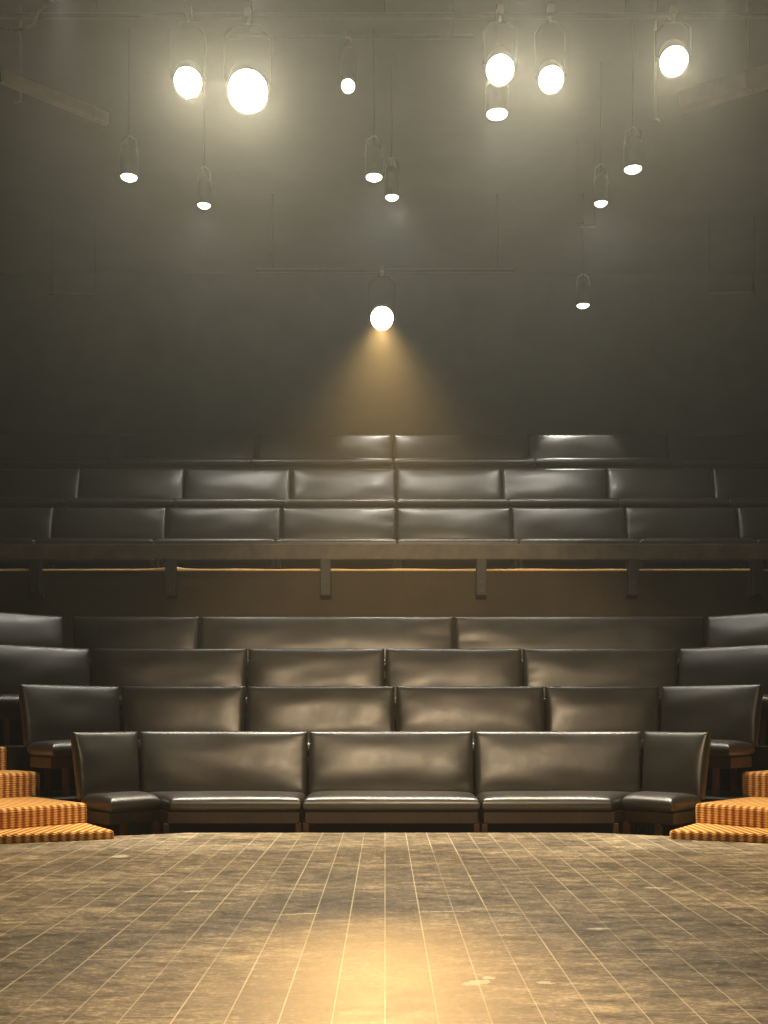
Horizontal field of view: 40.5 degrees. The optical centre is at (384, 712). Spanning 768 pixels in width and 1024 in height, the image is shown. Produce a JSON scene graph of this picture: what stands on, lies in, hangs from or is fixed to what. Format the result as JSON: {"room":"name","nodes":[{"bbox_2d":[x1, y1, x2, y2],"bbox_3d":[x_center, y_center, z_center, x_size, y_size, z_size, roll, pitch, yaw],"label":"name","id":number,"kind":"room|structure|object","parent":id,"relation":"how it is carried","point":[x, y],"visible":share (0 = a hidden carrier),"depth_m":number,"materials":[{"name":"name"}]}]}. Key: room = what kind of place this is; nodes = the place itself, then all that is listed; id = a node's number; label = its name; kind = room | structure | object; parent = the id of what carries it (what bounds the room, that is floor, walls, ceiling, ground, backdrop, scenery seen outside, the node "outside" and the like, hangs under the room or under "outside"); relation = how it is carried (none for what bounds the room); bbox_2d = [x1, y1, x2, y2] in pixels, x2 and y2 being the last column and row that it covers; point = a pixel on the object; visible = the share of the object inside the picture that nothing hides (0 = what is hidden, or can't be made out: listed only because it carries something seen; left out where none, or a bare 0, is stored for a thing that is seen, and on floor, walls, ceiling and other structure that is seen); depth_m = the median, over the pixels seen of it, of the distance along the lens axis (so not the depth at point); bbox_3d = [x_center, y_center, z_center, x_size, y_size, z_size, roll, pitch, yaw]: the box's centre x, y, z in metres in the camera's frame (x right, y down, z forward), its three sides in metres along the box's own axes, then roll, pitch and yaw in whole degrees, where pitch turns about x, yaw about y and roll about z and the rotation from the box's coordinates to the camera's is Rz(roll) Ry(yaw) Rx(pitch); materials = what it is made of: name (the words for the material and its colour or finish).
{"room":"auditorium","nodes":[
{"label":"auditorium","id":0,"kind":"room"},
{"bbox_2d":[0,0,767,273],"bbox_3d":[0.000,-6.510,4.400,15.200,0.100,21.800,0,0,0],"label":"ceiling","id":1,"kind":"structure","parent":0,"point":[305,149],"depth_m":11.88,"materials":[{"name":"grey paint"}]},
{"bbox_2d":[0,0,109,126],"bbox_3d":[-2.999,-5.945,9.462,1.006,1.029,0.132,0,0,-42],"label":"beam","id":2,"kind":"structure","parent":1,"relation":"hanging from","point":[9,79],"depth_m":9.35,"materials":[{"name":"grey metal"}]},
{"bbox_2d":[120,29,137,181],"bbox_3d":[-2.421,-5.749,9.836,0.179,1.422,0.172,0,0,0],"label":"pendant light","id":3,"kind":"object","parent":1,"relation":"hanging from","point":[128,153],"visible":1,"depth_m":9.79,"materials":[{"name":"black paint"}]},
{"bbox_2d":[229,0,473,38],"bbox_3d":[-0.300,-6.260,9.350,2.200,0.400,0.040,0,0,0],"label":"pipe","id":4,"kind":"object","parent":1,"relation":"hanging from","point":[231,36],"visible":0.81,"depth_m":9.33,"materials":[{"name":"black metal"}]},
{"bbox_2d":[365,30,382,181],"bbox_3d":[-0.104,-5.749,9.836,0.179,1.422,0.172,0,0,0],"label":"pendant light","id":5,"kind":"object","parent":1,"relation":"hanging from","point":[373,153],"visible":1,"depth_m":9.79,"materials":[{"name":"black paint"}]},
{"bbox_2d":[0,0,767,18],"bbox_3d":[0.000,-6.108,8.620,9.000,0.704,0.048,0,0,0],"label":"pipe","id":6,"kind":"object","parent":1,"relation":"hanging from","point":[3,15],"visible":1,"depth_m":8.61,"materials":[{"name":"black metal"}]},
{"bbox_2d":[171,4,205,99],"bbox_3d":[-1.619,-5.435,8.577,0.289,0.761,0.368,0,0,0],"label":"spotlight","id":7,"kind":"object","parent":6,"relation":"hanging from","point":[187,78],"visible":1,"depth_m":8.53,"materials":[{"name":"black paint"}]},
{"bbox_2d":[223,7,272,115],"bbox_3d":[-1.131,-5.378,8.608,0.411,0.875,0.524,0,0,0],"label":"spotlight","id":8,"kind":"object","parent":6,"relation":"hanging from","point":[248,88],"visible":1,"depth_m":8.52,"materials":[{"name":"black paint"}]},
{"bbox_2d":[482,4,517,86],"bbox_3d":[0.947,-5.485,8.576,0.290,0.660,0.367,0,0,0],"label":"spotlight","id":9,"kind":"object","parent":6,"relation":"hanging from","point":[499,67],"visible":1,"depth_m":8.53,"materials":[{"name":"black paint"}]},
{"bbox_2d":[534,3,566,94],"bbox_3d":[1.363,-5.450,8.570,0.264,0.731,0.333,0,0,0],"label":"spotlight","id":10,"kind":"object","parent":6,"relation":"hanging from","point":[550,77],"visible":1,"depth_m":8.53,"materials":[{"name":"black paint"}]},
{"bbox_2d":[655,4,690,78],"bbox_3d":[2.374,-5.520,8.575,0.290,0.590,0.366,0,0,0],"label":"spotlight","id":11,"kind":"object","parent":6,"relation":"hanging from","point":[673,59],"visible":1,"depth_m":8.52,"materials":[{"name":"black paint"}]},
{"bbox_2d":[384,55,399,200],"bbox_3d":[0.069,-5.749,10.218,0.150,1.422,0.143,0,0,0],"label":"pendant light","id":12,"kind":"object","parent":1,"relation":"hanging from","point":[392,176],"visible":1,"depth_m":10.19,"materials":[{"name":"black paint"}]},
{"bbox_2d":[485,5,508,121],"bbox_3d":[1.023,-5.949,9.496,0.223,1.022,0.218,0,0,0],"label":"pendant light","id":13,"kind":"object","parent":1,"relation":"hanging from","point":[496,98],"visible":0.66,"depth_m":9.43,"materials":[{"name":"black paint"}]},
{"bbox_2d":[593,63,608,206],"bbox_3d":[2.147,-5.749,10.339,0.150,1.422,0.143,0,0,0],"label":"pendant light","id":14,"kind":"object","parent":1,"relation":"hanging from","point":[600,183],"visible":1,"depth_m":10.31,"materials":[{"name":"black paint"}]},
{"bbox_2d":[623,19,642,174],"bbox_3d":[2.311,-5.749,9.691,0.186,1.422,0.179,0,0,0],"label":"pendant light","id":15,"kind":"object","parent":1,"relation":"hanging from","point":[633,146],"visible":1,"depth_m":9.65,"materials":[{"name":"black paint"}]},
{"bbox_2d":[677,0,767,114],"bbox_3d":[3.787,-5.945,8.843,2.571,1.029,0.152,0,0,31],"label":"beam","id":16,"kind":"structure","parent":1,"relation":"hanging from","point":[755,80],"depth_m":9.27,"materials":[{"name":"grey metal"}]},
{"bbox_3d":[0.000,-5.973,12.950,3.200,0.974,0.048,0,0,0],"label":"pipe","id":17,"kind":"object","parent":1,"relation":"hanging from","visible":0},
{"bbox_2d":[368,265,395,331],"bbox_3d":[-0.037,-5.127,12.938,0.355,0.836,0.479,0,0,0],"label":"spotlight","id":18,"kind":"object","parent":17,"relation":"hanging from","point":[381,317],"visible":1,"depth_m":12.80,"materials":[{"name":"black paint"}]},
{"bbox_2d":[0,833,767,1023],"bbox_3d":[0.045,0.925,0.900,10.000,0.170,12.800,0,0,0],"label":"floor","id":19,"kind":"structure","parent":0,"point":[173,928],"depth_m":4.00,"materials":[{"name":"brown wood"}]},
{"bbox_2d":[0,274,767,485],"bbox_3d":[0.000,-2.725,15.350,15.200,7.470,0.100,0,0,0],"label":"wall","id":20,"kind":"structure","parent":0,"point":[146,354],"depth_m":15.30,"materials":[{"name":"grey paint"}]},
{"bbox_2d":[0,571,767,696],"bbox_3d":[0.000,-0.220,10.660,15.200,2.460,0.120,0,0,0],"label":"wall","id":21,"kind":"structure","parent":0,"point":[67,594],"depth_m":10.60,"materials":[{"name":"brown wood"}]},
{"bbox_2d":[0,544,767,597],"bbox_3d":[0.000,-1.438,10.526,15.160,0.535,0.148,0,0,0],"label":"guard rail","id":22,"kind":"object","parent":21,"relation":"attached to","point":[35,553],"visible":1,"depth_m":10.48,"materials":[{"name":"metal"}]},
{"bbox_2d":[0,567,767,570],"bbox_3d":[0.000,-1.474,10.650,15.200,0.061,0.140,0,0,0],"label":"trim","id":23,"kind":"structure","parent":21,"relation":"attached to","point":[178,568],"depth_m":10.58,"materials":[{"name":"brown wood"}]},
{"bbox_2d":[0,743,767,791],"bbox_3d":[0.045,0.640,9.435,10.740,0.740,2.330,0,0,0],"label":"floor","id":24,"kind":"structure","parent":0,"point":[18,758],"depth_m":8.47,"materials":[{"name":"black paint"}]},
{"bbox_2d":[0,644,89,745],"bbox_3d":[-2.992,-0.164,9.077,1.161,0.868,0.608,0,0,-45],"label":"bench","id":25,"kind":"object","parent":24,"relation":"on","point":[19,664],"visible":0.54,"depth_m":9.17,"materials":[{"name":"black leather"}]},
{"bbox_2d":[92,649,247,718],"bbox_3d":[-2.002,-0.164,9.364,1.442,0.868,0.738,0,0,0],"label":"bench","id":26,"kind":"object","parent":24,"relation":"on","point":[111,667],"visible":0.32,"depth_m":9.57,"materials":[{"name":"black leather"}]},
{"bbox_2d":[245,649,383,718],"bbox_3d":[-0.637,-0.164,9.364,1.260,0.868,0.738,0,0,0],"label":"bench","id":27,"kind":"object","parent":24,"relation":"on","point":[266,667],"visible":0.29,"depth_m":9.57,"materials":[{"name":"black leather"}]},
{"bbox_2d":[386,649,521,718],"bbox_3d":[0.637,-0.164,9.364,1.260,0.868,0.738,0,0,0],"label":"bench","id":28,"kind":"object","parent":24,"relation":"on","point":[404,667],"visible":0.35,"depth_m":9.57,"materials":[{"name":"black leather"}]},
{"bbox_2d":[396,686,544,765],"bbox_3d":[0.724,0.206,8.564,1.255,0.868,0.738,0,0,0],"label":"bench","id":29,"kind":"object","parent":24,"relation":"on","point":[418,708],"visible":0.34,"depth_m":8.77,"materials":[{"name":"black leather"}]},
{"bbox_2d":[522,649,676,731],"bbox_3d":[1.999,-0.164,9.364,1.436,0.868,0.738,0,0,0],"label":"bench","id":30,"kind":"object","parent":24,"relation":"on","point":[541,667],"visible":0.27,"depth_m":9.57,"materials":[{"name":"black leather"}]},
{"bbox_2d":[544,696,661,708],"bbox_3d":[1.977,-0.097,9.270,1.392,0.131,0.550,0,0,0],"label":"seat cushion","id":31,"kind":"object","parent":30,"relation":"on","point":[660,697],"depth_m":9.11,"materials":[{"name":"black leather"}]},
{"bbox_2d":[679,644,767,745],"bbox_3d":[2.986,-0.164,9.077,1.161,0.868,0.608,0,0,45],"label":"bench","id":32,"kind":"object","parent":24,"relation":"on","point":[746,664],"visible":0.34,"depth_m":9.21,"materials":[{"name":"black leather"}]},
{"bbox_2d":[0,528,767,568],"bbox_3d":[0.000,-0.524,12.075,15.200,3.068,0.950,0,0,0],"label":"floor","id":33,"kind":"structure","parent":0,"point":[2,565],"depth_m":11.60,"materials":[{"name":"black paint"}]},
{"bbox_2d":[0,469,81,518],"bbox_3d":[-4.234,-2.481,12.066,1.239,0.842,0.742,0,0,0],"label":"bench","id":34,"kind":"object","parent":33,"relation":"on","point":[19,488],"visible":0.62,"depth_m":12.26,"materials":[{"name":"black leather"}]},
{"bbox_2d":[0,498,68,507],"bbox_3d":[-4.234,-2.381,11.970,1.239,0.130,0.550,0,0,0],"label":"seat cushion","id":35,"kind":"object","parent":34,"relation":"on","point":[4,502],"depth_m":11.70,"materials":[{"name":"black leather"}]},
{"bbox_2d":[65,469,184,522],"bbox_3d":[-2.992,-2.481,12.066,1.216,0.842,0.742,0,0,0],"label":"bench","id":36,"kind":"object","parent":33,"relation":"on","point":[100,488],"visible":0.61,"depth_m":12.26,"materials":[{"name":"black leather"}]},
{"bbox_2d":[65,498,176,507],"bbox_3d":[-2.992,-2.381,11.970,1.216,0.130,0.550,0,0,0],"label":"seat cushion","id":37,"kind":"object","parent":36,"relation":"on","point":[70,502],"depth_m":11.70,"materials":[{"name":"black leather"}]},
{"bbox_2d":[174,469,290,522],"bbox_3d":[-1.744,-2.481,12.066,1.251,0.842,0.742,0,0,0],"label":"bench","id":38,"kind":"object","parent":33,"relation":"on","point":[204,488],"visible":0.61,"depth_m":12.25,"materials":[{"name":"black leather"}]},
{"bbox_2d":[174,498,288,507],"bbox_3d":[-1.744,-2.381,11.970,1.251,0.131,0.550,0,0,0],"label":"seat cushion","id":39,"kind":"object","parent":38,"relation":"on","point":[180,502],"depth_m":11.70,"materials":[{"name":"black leather"}]},
{"bbox_2d":[287,469,395,507],"bbox_3d":[-0.491,-2.481,12.066,1.228,0.842,0.742,0,0,0],"label":"bench","id":40,"kind":"object","parent":33,"relation":"on","point":[311,488],"visible":0.68,"depth_m":12.26,"materials":[{"name":"black leather"}]},
{"bbox_2d":[287,498,395,507],"bbox_3d":[-0.491,-2.382,11.970,1.228,0.132,0.550,0,0,0],"label":"seat cushion","id":41,"kind":"object","parent":40,"relation":"on","point":[292,502],"depth_m":11.70,"materials":[{"name":"black leather"}]},
{"bbox_2d":[396,469,506,507],"bbox_3d":[0.757,-2.481,12.066,1.240,0.842,0.742,0,0,0],"label":"bench","id":42,"kind":"object","parent":33,"relation":"on","point":[416,488],"visible":0.68,"depth_m":12.25,"materials":[{"name":"black leather"}]},
{"bbox_2d":[397,498,506,507],"bbox_3d":[0.757,-2.382,11.970,1.240,0.131,0.550,0,0,0],"label":"seat cushion","id":43,"kind":"object","parent":42,"relation":"on","point":[402,502],"depth_m":11.70,"materials":[{"name":"black leather"}]},
{"bbox_2d":[711,469,767,507],"bbox_3d":[4.500,-2.481,12.066,1.227,0.842,0.742,0,0,0],"label":"bench","id":44,"kind":"object","parent":33,"relation":"on","point":[743,488],"visible":0.52,"depth_m":12.26,"materials":[{"name":"black leather"}]},
{"bbox_2d":[0,719,767,743],"bbox_3d":[0.045,0.455,9.742,10.740,1.110,1.716,0,0,0],"label":"floor","id":45,"kind":"structure","parent":0,"point":[15,725],"depth_m":9.22,"materials":[{"name":"black paint"}]},
{"bbox_2d":[0,612,62,646],"bbox_3d":[-3.563,-0.534,9.740,1.416,0.868,0.608,0,0,-45],"label":"bench","id":46,"kind":"object","parent":45,"relation":"on","point":[15,628],"visible":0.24,"depth_m":10.08,"materials":[{"name":"black leather"}]},
{"bbox_2d":[72,617,199,685],"bbox_3d":[-2.502,-0.534,10.144,1.278,0.868,0.738,0,0,0],"label":"bench","id":47,"kind":"object","parent":45,"relation":"on","point":[91,633],"visible":0.34,"depth_m":10.35,"materials":[{"name":"black leather"}]},
{"bbox_2d":[200,617,453,680],"bbox_3d":[-0.581,-0.534,10.144,2.536,0.868,0.738,0,0,0],"label":"bench","id":48,"kind":"object","parent":45,"relation":"on","point":[248,633],"visible":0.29,"depth_m":10.35,"materials":[{"name":"black leather"}]},
{"bbox_2d":[455,617,704,680],"bbox_3d":[1.956,-0.534,10.144,2.510,0.868,0.738,0,0,0],"label":"bench","id":49,"kind":"object","parent":45,"relation":"on","point":[678,633],"visible":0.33,"depth_m":10.35,"materials":[{"name":"black leather"}]},
{"bbox_2d":[522,658,679,669],"bbox_3d":[1.934,-0.467,10.050,2.466,0.131,0.550,0,0,0],"label":"seat cushion","id":50,"kind":"object","parent":49,"relation":"on","point":[678,659],"depth_m":9.78,"materials":[{"name":"black leather"}]},
{"bbox_2d":[707,612,767,646],"bbox_3d":[3.570,-0.534,9.767,1.416,0.868,0.608,0,0,45],"label":"bench","id":51,"kind":"object","parent":45,"relation":"on","point":[751,628],"visible":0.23,"depth_m":10.11,"materials":[{"name":"black leather"}]},
{"bbox_2d":[31,787,749,835],"bbox_3d":[0.045,0.825,9.148,10.740,0.370,2.904,0,0,0],"label":"platform","id":52,"kind":"structure","parent":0,"point":[648,828],"depth_m":8.18,"materials":[{"name":"black paint"}]},
{"bbox_2d":[18,684,138,795],"bbox_3d":[-2.414,0.206,8.377,0.878,0.868,0.608,0,0,-45],"label":"bench","id":53,"kind":"object","parent":52,"relation":"on","point":[49,713],"visible":0.59,"depth_m":8.31,"materials":[{"name":"black leather"}]},
{"bbox_2d":[27,740,138,756],"bbox_3d":[-2.363,0.273,8.295,0.834,0.132,0.420,0,0,-45],"label":"seat cushion","id":54,"kind":"object","parent":53,"relation":"on","point":[38,748],"depth_m":7.96,"materials":[{"name":"black leather"}]},
{"bbox_2d":[122,686,245,790],"bbox_3d":[-1.716,0.206,8.564,1.058,0.868,0.738,0,0,0],"label":"bench","id":55,"kind":"object","parent":52,"relation":"on","point":[144,708],"visible":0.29,"depth_m":8.77,"materials":[{"name":"black leather"}]},
{"bbox_2d":[246,686,394,765],"bbox_3d":[-0.545,0.206,8.564,1.255,0.868,0.738,0,0,0],"label":"bench","id":56,"kind":"object","parent":52,"relation":"on","point":[269,708],"visible":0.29,"depth_m":8.77,"materials":[{"name":"black leather"}]},
{"bbox_2d":[545,686,658,791],"bbox_3d":[1.851,0.206,8.564,0.972,0.868,0.738,0,0,0],"label":"bench","id":57,"kind":"object","parent":52,"relation":"on","point":[567,708],"visible":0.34,"depth_m":8.77,"materials":[{"name":"black leather"}]},
{"bbox_2d":[642,684,763,795],"bbox_3d":[2.506,0.206,8.377,0.878,0.868,0.608,0,0,45],"label":"bench","id":58,"kind":"object","parent":52,"relation":"on","point":[731,713],"visible":0.62,"depth_m":8.31,"materials":[{"name":"black leather"}]},
{"bbox_2d":[642,740,754,756],"bbox_3d":[2.455,0.273,8.295,0.834,0.132,0.420,0,0,45],"label":"seat cushion","id":59,"kind":"object","parent":58,"relation":"on","point":[718,748],"depth_m":7.96,"materials":[{"name":"black leather"}]},
{"bbox_2d":[80,486,712,527],"bbox_3d":[0.000,-0.867,13.925,15.200,3.753,2.750,0,0,0],"label":"floor","id":60,"kind":"structure","parent":0,"point":[184,486],"depth_m":12.55,"materials":[{"name":"black paint"}]},
{"bbox_2d":[108,435,256,482],"bbox_3d":[-2.503,-3.151,13.013,1.732,0.813,0.736,0,0,0],"label":"bench","id":61,"kind":"object","parent":60,"relation":"on","point":[185,452],"visible":0.62,"depth_m":13.20,"materials":[{"name":"black leather"}]},
{"bbox_2d":[108,458,252,468],"bbox_3d":[-2.503,-3.067,12.920,1.732,0.131,0.550,0,0,0],"label":"seat cushion","id":62,"kind":"object","parent":61,"relation":"on","point":[115,463],"depth_m":12.65,"materials":[{"name":"black leather"}]},
{"bbox_2d":[252,435,392,482],"bbox_3d":[-0.764,-3.151,13.013,1.718,0.813,0.736,0,0,0],"label":"bench","id":63,"kind":"object","parent":60,"relation":"on","point":[291,452],"visible":0.59,"depth_m":13.20,"materials":[{"name":"black leather"}]},
{"bbox_2d":[252,458,392,468],"bbox_3d":[-0.764,-3.067,12.920,1.718,0.132,0.550,0,0,0],"label":"seat cushion","id":64,"kind":"object","parent":63,"relation":"on","point":[258,463],"depth_m":12.65,"materials":[{"name":"black leather"}]},
{"bbox_2d":[393,435,533,485],"bbox_3d":[0.962,-3.151,13.013,1.706,0.813,0.736,0,0,0],"label":"bench","id":65,"kind":"object","parent":60,"relation":"on","point":[501,452],"visible":0.66,"depth_m":13.20,"materials":[{"name":"black leather"}]},
{"bbox_2d":[394,458,533,468],"bbox_3d":[0.962,-3.067,12.920,1.706,0.132,0.550,0,0,0],"label":"seat cushion","id":66,"kind":"object","parent":65,"relation":"on","point":[399,463],"depth_m":12.65,"materials":[{"name":"black leather"}]},
{"bbox_2d":[502,469,617,527],"bbox_3d":[2.005,-2.481,12.066,1.228,0.842,0.742,0,0,0],"label":"bench","id":67,"kind":"object","parent":60,"relation":"on","point":[521,488],"visible":0.64,"depth_m":12.25,"materials":[{"name":"black leather"}]},
{"bbox_2d":[505,498,617,507],"bbox_3d":[2.005,-2.381,11.970,1.228,0.131,0.550,0,0,0],"label":"seat cushion","id":68,"kind":"object","parent":67,"relation":"on","point":[513,502],"depth_m":11.70,"materials":[{"name":"black leather"}]},
{"bbox_2d":[528,435,680,473],"bbox_3d":[2.713,-3.151,13.013,1.769,0.813,0.736,0,0,0],"label":"bench","id":69,"kind":"object","parent":60,"relation":"on","point":[605,452],"visible":0.59,"depth_m":13.20,"materials":[{"name":"black leather"}]},
{"bbox_2d":[532,458,680,468],"bbox_3d":[2.713,-3.067,12.920,1.769,0.132,0.550,0,0,0],"label":"seat cushion","id":70,"kind":"object","parent":69,"relation":"on","point":[540,463],"depth_m":12.65,"materials":[{"name":"black leather"}]},
{"bbox_2d":[606,469,728,514],"bbox_3d":[3.252,-2.481,12.066,1.239,0.842,0.742,0,0,0],"label":"bench","id":71,"kind":"object","parent":60,"relation":"on","point":[632,488],"visible":0.61,"depth_m":12.25,"materials":[{"name":"black leather"}]},
{"bbox_2d":[614,498,728,507],"bbox_3d":[3.252,-2.382,11.970,1.239,0.133,0.550,0,0,0],"label":"seat cushion","id":72,"kind":"object","parent":71,"relation":"on","point":[624,502],"depth_m":11.70,"materials":[{"name":"black leather"}]},
{"bbox_2d":[667,435,767,479],"bbox_3d":[4.473,-3.151,13.013,1.721,0.813,0.736,0,0,0],"label":"bench","id":73,"kind":"object","parent":60,"relation":"on","point":[694,451],"visible":0.56,"depth_m":13.20,"materials":[{"name":"black leather"}]},
{"bbox_2d":[678,458,767,468],"bbox_3d":[4.473,-3.067,12.920,1.721,0.131,0.550,0,0,0],"label":"seat cushion","id":74,"kind":"object","parent":73,"relation":"on","point":[686,463],"depth_m":12.65,"materials":[{"name":"black leather"}]},
{"bbox_3d":[-4.248,-3.151,13.013,1.730,0.813,0.736,0,0,0],"label":"bench","id":75,"kind":"object","parent":60,"relation":"on","visible":0},
{"bbox_2d":[0,458,110,468],"bbox_3d":[-4.248,-3.067,12.920,1.730,0.132,0.550,0,0,0],"label":"seat cushion","id":76,"kind":"object","parent":75,"relation":"on","point":[5,463],"depth_m":12.65,"materials":[{"name":"black leather"}]},
{"bbox_3d":[0.000,1.060,4.400,15.200,0.100,21.800,0,0,0],"label":"floor","id":77,"kind":"structure","parent":0,"visible":0},
{"bbox_2d":[0,746,113,843],"bbox_3d":[-3.985,0.095,8.183,1.777,1.830,4.782,0,0,-42],"label":"stairs","id":78,"kind":"structure","parent":77,"relation":"on","point":[24,818],"depth_m":7.17,"materials":[{"name":"carpet"}]},
{"bbox_2d":[70,731,160,835],"bbox_3d":[-1.948,0.576,7.697,0.539,0.868,0.608,0,0,-45],"label":"bench","id":79,"kind":"object","parent":77,"relation":"on","point":[106,764],"visible":0.96,"depth_m":7.65,"materials":[{"name":"black leather"}]},
{"bbox_2d":[81,791,160,812],"bbox_3d":[-1.897,0.644,7.615,0.495,0.130,0.420,0,0,-45],"label":"seat cushion","id":80,"kind":"object","parent":79,"relation":"on","point":[96,801],"depth_m":7.47,"materials":[{"name":"black leather"}]},
{"bbox_2d":[140,731,307,834],"bbox_3d":[-1.249,0.576,7.764,1.300,0.868,0.738,0,0,0],"label":"bench","id":81,"kind":"object","parent":77,"relation":"on","point":[197,777],"visible":0.89,"depth_m":7.94,"materials":[{"name":"black leather"}]},
{"bbox_2d":[149,791,305,811],"bbox_3d":[-1.227,0.643,7.670,1.256,0.132,0.550,0,0,0],"label":"seat cushion","id":82,"kind":"object","parent":81,"relation":"on","point":[171,801],"depth_m":7.41,"materials":[{"name":"black leather"}]},
{"bbox_2d":[303,731,479,832],"bbox_3d":[0.046,0.576,7.764,1.263,0.868,0.738,0,0,0],"label":"bench","id":83,"kind":"object","parent":77,"relation":"on","point":[356,777],"visible":0.95,"depth_m":7.93,"materials":[{"name":"black leather"}]},
{"bbox_2d":[303,791,479,811],"bbox_3d":[0.046,0.643,7.670,1.263,0.132,0.550,0,0,0],"label":"seat cushion","id":84,"kind":"object","parent":83,"relation":"on","point":[316,801],"depth_m":7.41,"materials":[{"name":"black leather"}]},
{"bbox_2d":[474,731,641,834],"bbox_3d":[1.339,0.576,7.764,1.295,0.868,0.738,0,0,0],"label":"bench","id":85,"kind":"object","parent":77,"relation":"on","point":[522,777],"visible":0.89,"depth_m":7.94,"materials":[{"name":"black leather"}]},
{"bbox_2d":[476,791,632,811],"bbox_3d":[1.317,0.644,7.670,1.251,0.131,0.550,0,0,0],"label":"seat cushion","id":86,"kind":"object","parent":85,"relation":"on","point":[490,801],"depth_m":7.41,"materials":[{"name":"black leather"}]},
{"bbox_2d":[622,731,711,835],"bbox_3d":[2.036,0.576,7.697,0.539,0.868,0.608,0,0,45],"label":"bench","id":87,"kind":"object","parent":77,"relation":"on","point":[675,764],"visible":0.98,"depth_m":7.66,"materials":[{"name":"black leather"}]},
{"bbox_2d":[622,791,700,812],"bbox_3d":[1.985,0.643,7.615,0.495,0.132,0.420,0,0,45],"label":"seat cushion","id":88,"kind":"object","parent":87,"relation":"on","point":[642,801],"depth_m":7.47,"materials":[{"name":"black leather"}]},
{"bbox_2d":[670,770,767,843],"bbox_3d":[4.075,0.095,8.183,1.777,1.830,4.782,0,0,42],"label":"stairs","id":89,"kind":"structure","parent":77,"relation":"on","point":[745,819],"depth_m":7.15,"materials":[{"name":"carpet"}]},
{"bbox_3d":[0.000,-0.230,11.160,15.200,2.480,0.880,0,0,0],"label":"floor","id":90,"kind":"structure","parent":0,"visible":0},
{"bbox_2d":[0,508,54,568],"bbox_3d":[-4.247,-1.861,11.112,1.233,0.778,0.734,0,0,0],"label":"bench","id":91,"kind":"object","parent":90,"relation":"on","point":[17,525],"visible":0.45,"depth_m":11.31,"materials":[{"name":"black leather"}]},
{"bbox_2d":[35,508,166,568],"bbox_3d":[-3.006,-1.861,11.112,1.219,0.778,0.734,0,0,0],"label":"bench","id":92,"kind":"object","parent":90,"relation":"on","point":[71,525],"visible":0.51,"depth_m":11.30,"materials":[{"name":"black leather"}]},
{"bbox_2d":[35,538,154,543],"bbox_3d":[-3.006,-1.769,11.020,1.219,0.132,0.550,0,0,0],"label":"seat cushion","id":93,"kind":"object","parent":92,"relation":"on","point":[44,540],"depth_m":10.75,"materials":[{"name":"black leather"}]},
{"bbox_2d":[154,508,280,568],"bbox_3d":[-1.762,-1.861,11.112,1.241,0.778,0.734,0,0,0],"label":"bench","id":94,"kind":"object","parent":90,"relation":"on","point":[184,525],"visible":0.56,"depth_m":11.30,"materials":[{"name":"black leather"}]},
{"bbox_2d":[154,538,275,543],"bbox_3d":[-1.762,-1.769,11.020,1.241,0.132,0.550,0,0,0],"label":"seat cushion","id":95,"kind":"object","parent":94,"relation":"on","point":[161,540],"depth_m":10.75,"materials":[{"name":"black leather"}]},
{"bbox_2d":[276,508,395,568],"bbox_3d":[-0.505,-1.861,11.112,1.246,0.778,0.734,0,0,0],"label":"bench","id":96,"kind":"object","parent":90,"relation":"on","point":[299,525],"visible":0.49,"depth_m":11.30,"materials":[{"name":"black leather"}]},
{"bbox_2d":[276,538,395,543],"bbox_3d":[-0.505,-1.768,11.020,1.246,0.131,0.550,0,0,0],"label":"seat cushion","id":97,"kind":"object","parent":96,"relation":"on","point":[283,540],"depth_m":10.75,"materials":[{"name":"black leather"}]},
{"bbox_2d":[397,508,517,568],"bbox_3d":[0.756,-1.861,11.112,1.246,0.778,0.734,0,0,0],"label":"bench","id":98,"kind":"object","parent":90,"relation":"on","point":[414,525],"visible":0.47,"depth_m":11.30,"materials":[{"name":"black leather"}]},
{"bbox_2d":[398,538,517,543],"bbox_3d":[0.756,-1.768,11.020,1.246,0.130,0.550,0,0,0],"label":"seat cushion","id":99,"kind":"object","parent":98,"relation":"on","point":[407,540],"depth_m":10.75,"materials":[{"name":"black leather"}]},
{"bbox_2d":[512,508,638,568],"bbox_3d":[2.008,-1.861,11.112,1.230,0.778,0.734,0,0,0],"label":"bench","id":100,"kind":"object","parent":90,"relation":"on","point":[529,525],"visible":0.53,"depth_m":11.30,"materials":[{"name":"black leather"}]},
{"bbox_2d":[518,538,638,543],"bbox_3d":[2.008,-1.768,11.020,1.230,0.130,0.550,0,0,0],"label":"seat cushion","id":101,"kind":"object","parent":100,"relation":"on","point":[525,540],"depth_m":10.75,"materials":[{"name":"black leather"}]},
{"bbox_2d":[625,508,756,568],"bbox_3d":[3.241,-1.861,11.112,1.208,0.778,0.734,0,0,0],"label":"bench","id":102,"kind":"object","parent":90,"relation":"on","point":[646,525],"visible":0.56,"depth_m":11.30,"materials":[{"name":"black leather"}]},
{"bbox_2d":[639,538,756,543],"bbox_3d":[3.241,-1.768,11.020,1.208,0.131,0.550,0,0,0],"label":"seat cushion","id":103,"kind":"object","parent":102,"relation":"on","point":[648,540],"depth_m":10.75,"materials":[{"name":"black leather"}]},
{"bbox_2d":[736,508,767,568],"bbox_3d":[4.476,-1.861,11.112,1.234,0.778,0.734,0,0,0],"label":"bench","id":104,"kind":"object","parent":90,"relation":"on","point":[752,523],"visible":0.48,"depth_m":11.32,"materials":[{"name":"black leather"}]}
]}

